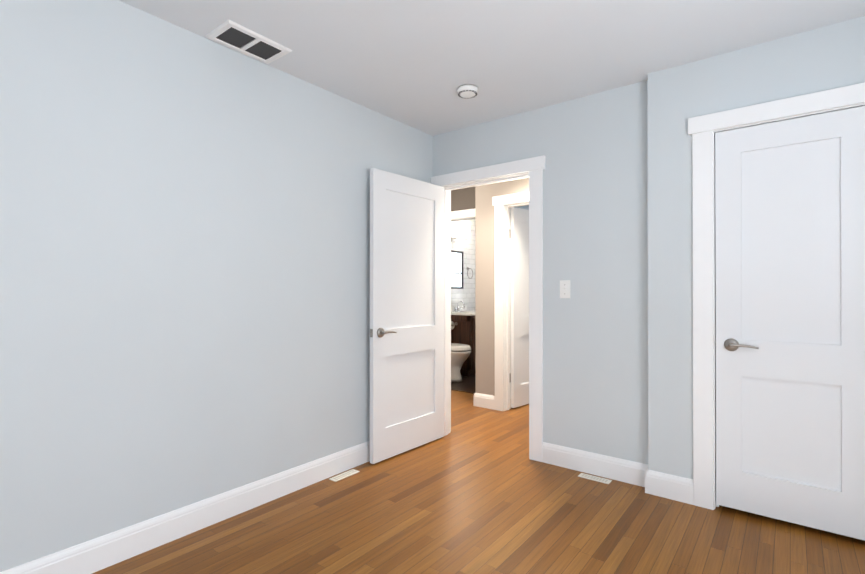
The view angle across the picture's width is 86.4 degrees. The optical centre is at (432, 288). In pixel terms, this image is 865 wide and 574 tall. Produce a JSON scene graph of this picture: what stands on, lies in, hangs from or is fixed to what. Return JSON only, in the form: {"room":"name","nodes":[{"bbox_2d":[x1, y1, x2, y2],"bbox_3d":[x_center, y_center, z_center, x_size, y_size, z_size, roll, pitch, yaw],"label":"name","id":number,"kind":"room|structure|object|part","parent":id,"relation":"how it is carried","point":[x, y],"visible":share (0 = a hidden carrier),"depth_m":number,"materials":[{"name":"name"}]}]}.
{"room":"empty bedroom","nodes":[
{"label":"empty bedroom","id":0,"kind":"room"},
{"bbox_2d":[0,0,432,571],"bbox_3d":[-1.335,-0.036,2.104,0.120,2.415,4.440,0,0,38],"label":"wall","id":1,"kind":"structure","parent":0,"point":[184,267],"depth_m":2.13,"materials":[{"name":"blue paint"}]},
{"bbox_2d":[0,441,369,573],"bbox_3d":[-1.282,1.105,2.057,0.015,0.133,4.200,0,0,38],"label":"baseboard","id":2,"kind":"structure","parent":1,"relation":"attached to","point":[103,552],"depth_m":2.19,"materials":[{"name":"white paint"}]},
{"bbox_2d":[451,187,474,211],"bbox_3d":[0.146,-0.021,5.513,1.510,2.415,0.120,0,0,38],"label":"wall","id":3,"kind":"structure","parent":0,"point":[463,199],"depth_m":5.28,"materials":[{"name":"beige paint"}]},
{"bbox_2d":[451,209,474,221],"bbox_3d":[0.284,0.144,5.388,0.980,2.083,0.146,0,0,38],"label":"door frame","id":4,"kind":"structure","parent":3,"relation":"attached to","point":[467,213],"depth_m":5.27,"materials":[{"name":"white paint"}]},
{"bbox_2d":[451,219,474,310],"bbox_3d":[0.267,-0.016,6.800,0.120,2.415,2.060,0,0,38],"label":"tiled wall","id":5,"kind":"structure","parent":0,"point":[466,294],"depth_m":7.03,"materials":[{"name":"tile"}]},
{"bbox_2d":[451,250,462,288],"bbox_3d":[0.304,-0.278,6.734,0.022,0.560,0.500,0,0,38],"label":"bathroom mirror","id":6,"kind":"object","parent":5,"relation":"attached to","point":[456,269],"visible":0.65,"depth_m":6.80,"materials":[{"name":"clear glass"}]},
{"bbox_2d":[451,225,469,241],"bbox_3d":[0.353,-0.794,6.698,0.145,0.210,0.580,0,0,38],"label":"sconce","id":7,"kind":"object","parent":5,"relation":"attached to","point":[458,231],"visible":0.81,"depth_m":6.70,"materials":[{"name":"white fabric"}]},
{"bbox_2d":[92,390,864,573],"bbox_3d":[0.591,1.226,3.133,5.550,0.100,8.600,0,0,38],"label":"floor","id":8,"kind":"structure","parent":0,"point":[476,490],"depth_m":2.24,"materials":[{"name":"brown wood"}]},
{"bbox_2d":[329,469,359,481],"bbox_3d":[-0.553,1.173,2.896,0.065,0.004,0.200,0,0,38],"label":"floor vent","id":9,"kind":"object","parent":8,"relation":"in","point":[343,475],"visible":1,"depth_m":2.89,"materials":[{"name":"white metal"}]},
{"bbox_2d":[451,388,475,393],"bbox_3d":[0.277,1.182,5.374,0.740,0.008,0.050,0,0,38],"label":"trim","id":10,"kind":"structure","parent":8,"relation":"on","point":[463,391],"depth_m":5.30,"materials":[{"name":"brown wood"}]},
{"bbox_2d":[451,374,475,391],"bbox_3d":[0.798,1.187,6.248,1.390,0.006,2.030,0,0,38],"label":"floor","id":11,"kind":"structure","parent":8,"relation":"on","point":[467,383],"depth_m":5.68,"materials":[{"name":"tile"}]},
{"bbox_2d":[451,343,470,381],"bbox_3d":[0.178,0.778,5.991,0.723,0.809,0.386,0,0,38],"label":"toilet","id":12,"kind":"object","parent":11,"relation":"on","point":[460,353],"visible":0.27,"depth_m":5.79,"materials":[{"name":"ceramic"}]},
{"bbox_2d":[451,301,475,375],"bbox_3d":[0.490,0.681,6.514,0.574,1.008,0.792,0,0,38],"label":"bathroom vanity","id":13,"kind":"object","parent":11,"relation":"on","point":[463,326],"visible":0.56,"depth_m":6.24,"materials":[{"name":"brown wood"}]},
{"bbox_2d":[451,305,474,315],"bbox_3d":[0.517,0.306,6.572,0.547,0.110,0.670,0,0,38],"label":"countertop","id":14,"kind":"structure","parent":13,"relation":"on","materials":[{"name":"white stone"}]},
{"bbox_2d":[453,301,464,311],"bbox_3d":[0.406,0.254,6.659,0.144,0.153,0.215,0,0,38],"label":"faucet","id":15,"kind":"object","parent":14,"relation":"on","point":[463,307],"depth_m":6.66,"materials":[{"name":"silver metal"}]},
{"bbox_2d":[458,311,474,312],"bbox_3d":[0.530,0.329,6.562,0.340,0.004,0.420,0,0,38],"label":"basin","id":16,"kind":"object","parent":14,"relation":"in","point":[458,311],"depth_m":6.51,"materials":[{"name":"ceramic"}]},
{"bbox_2d":[578,473,611,483],"bbox_3d":[1.003,1.173,2.848,0.190,0.004,0.065,0,0,38],"label":"floor vent","id":17,"kind":"object","parent":8,"relation":"in","point":[595,478],"visible":1,"depth_m":2.84,"materials":[{"name":"white metal"}]},
{"bbox_2d":[119,0,864,135],"bbox_3d":[0.591,-1.289,3.144,5.550,0.100,8.600,0,0,38],"label":"ceiling","id":18,"kind":"structure","parent":0,"point":[415,64],"depth_m":2.30,"materials":[{"name":"paint"}]},
{"bbox_2d":[205,19,291,63],"bbox_3d":[-0.924,-1.236,2.330,0.222,0.012,0.345,0,0,38],"label":"ceiling vent","id":19,"kind":"object","parent":18,"relation":"in","point":[239,38],"visible":1,"depth_m":2.31,"materials":[{"name":"white metal"}]},
{"bbox_2d":[457,84,477,97],"bbox_3d":[0.218,-1.220,2.858,0.132,0.041,0.132,0,0,38],"label":"smoke detector","id":20,"kind":"object","parent":18,"relation":"attached to","point":[468,87],"visible":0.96,"depth_m":2.82,"materials":[{"name":"white plastic"}]},
{"bbox_2d":[458,90,476,98],"bbox_3d":[0.218,-1.207,2.858,0.119,0.004,0.119,0,0,38],"label":"ceiling smoke detector slots","id":21,"kind":"object","parent":20,"relation":"attached to","point":[475,92],"visible":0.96,"depth_m":2.84,"materials":[{"name":"grey plastic"}]},
{"bbox_2d":[475,178,528,395],"bbox_3d":[1.255,-0.027,4.092,1.985,2.415,0.120,0,0,38],"label":"wall","id":22,"kind":"structure","parent":0,"point":[484,293],"depth_m":4.58,"materials":[{"name":"beige paint"}]},
{"bbox_2d":[473,393,494,409],"bbox_3d":[0.488,1.115,4.332,3.255,0.133,1.316,0,0,38],"label":"baseboard","id":23,"kind":"structure","parent":22,"relation":"attached to","point":[483,400],"depth_m":4.57,"materials":[{"name":"white paint"}]},
{"bbox_2d":[492,192,528,410],"bbox_3d":[1.025,0.140,4.256,1.000,2.083,0.150,0,0,38],"label":"door frame","id":24,"kind":"structure","parent":22,"relation":"attached to","point":[499,202],"depth_m":4.47,"materials":[{"name":"white paint"}]},
{"bbox_2d":[511,207,528,407],"bbox_3d":[1.061,0.184,4.792,0.754,1.974,0.035,0,0,-43],"label":"door","id":25,"kind":"structure","parent":22,"relation":"in","point":[519,306],"depth_m":4.59,"materials":[{"name":"white paint"}]},
{"bbox_2d":[510,205,528,228],"bbox_3d":[1.831,-0.029,3.722,3.350,2.415,0.004,0,0,38],"label":"wall","id":26,"kind":"structure","parent":0,"point":[526,207],"depth_m":4.47,"materials":[{"name":"paint"}]},
{"bbox_2d":[433,80,647,463],"bbox_3d":[0.684,-0.031,3.269,1.635,2.415,0.120,0,0,38],"label":"wall","id":27,"kind":"structure","parent":0,"point":[593,149],"depth_m":2.94,"materials":[{"name":"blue paint"}]},
{"bbox_2d":[370,168,443,463],"bbox_3d":[-0.161,0.181,3.365,0.129,1.969,0.778,0,0,40],"label":"bedroom door","id":28,"kind":"structure","parent":27,"relation":"in","point":[406,313],"depth_m":3.31,"materials":[{"name":"white paint"}]},
{"bbox_3d":[-0.306,0.296,3.127,0.047,0.067,0.152,0,0,40],"label":"handle","id":29,"kind":"part","parent":28,"relation":"part of","materials":[{"name":"grey metal"}]},
{"bbox_2d":[431,155,544,461],"bbox_3d":[0.410,0.139,3.485,1.007,2.078,0.176,0,0,38],"label":"door frame","id":30,"kind":"structure","parent":27,"relation":"attached to","point":[534,167],"depth_m":3.18,"materials":[{"name":"white paint"}]},
{"bbox_2d":[560,280,569,297],"bbox_3d":[0.872,0.004,3.036,0.072,0.118,0.017,0,0,38],"label":"switch plate","id":31,"kind":"object","parent":27,"relation":"attached to","point":[564,288],"visible":1,"depth_m":3.04,"materials":[{"name":"white plastic"}]},
{"bbox_2d":[542,442,655,492],"bbox_3d":[1.014,1.109,2.913,0.683,0.133,0.030,0,0,38],"label":"baseboard","id":32,"kind":"structure","parent":27,"relation":"attached to","point":[631,472],"depth_m":2.88,"materials":[{"name":"white paint"}]},
{"bbox_2d":[647,16,864,478],"bbox_3d":[1.984,-0.036,2.156,1.785,2.415,0.120,0,0,38],"label":"wall","id":33,"kind":"structure","parent":0,"point":[829,57],"depth_m":2.54,"materials":[{"name":"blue paint"}]},
{"bbox_2d":[688,82,864,509],"bbox_3d":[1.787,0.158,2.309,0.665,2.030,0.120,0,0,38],"label":"door frame","id":34,"kind":"structure","parent":33,"relation":"attached to","point":[714,220],"depth_m":2.46,"materials":[{"name":"white paint"}]},
{"bbox_2d":[715,106,864,540],"bbox_3d":[1.763,0.156,2.273,0.633,1.976,0.129,0,0,38],"label":"closet door","id":35,"kind":"structure","parent":33,"relation":"in","point":[790,309],"depth_m":2.26,"materials":[{"name":"white paint"}]},
{"bbox_3d":[1.582,0.293,2.362,0.152,0.067,0.047,0,0,38],"label":"handle","id":36,"kind":"part","parent":35,"relation":"part of","materials":[{"name":"grey metal"}]}
]}

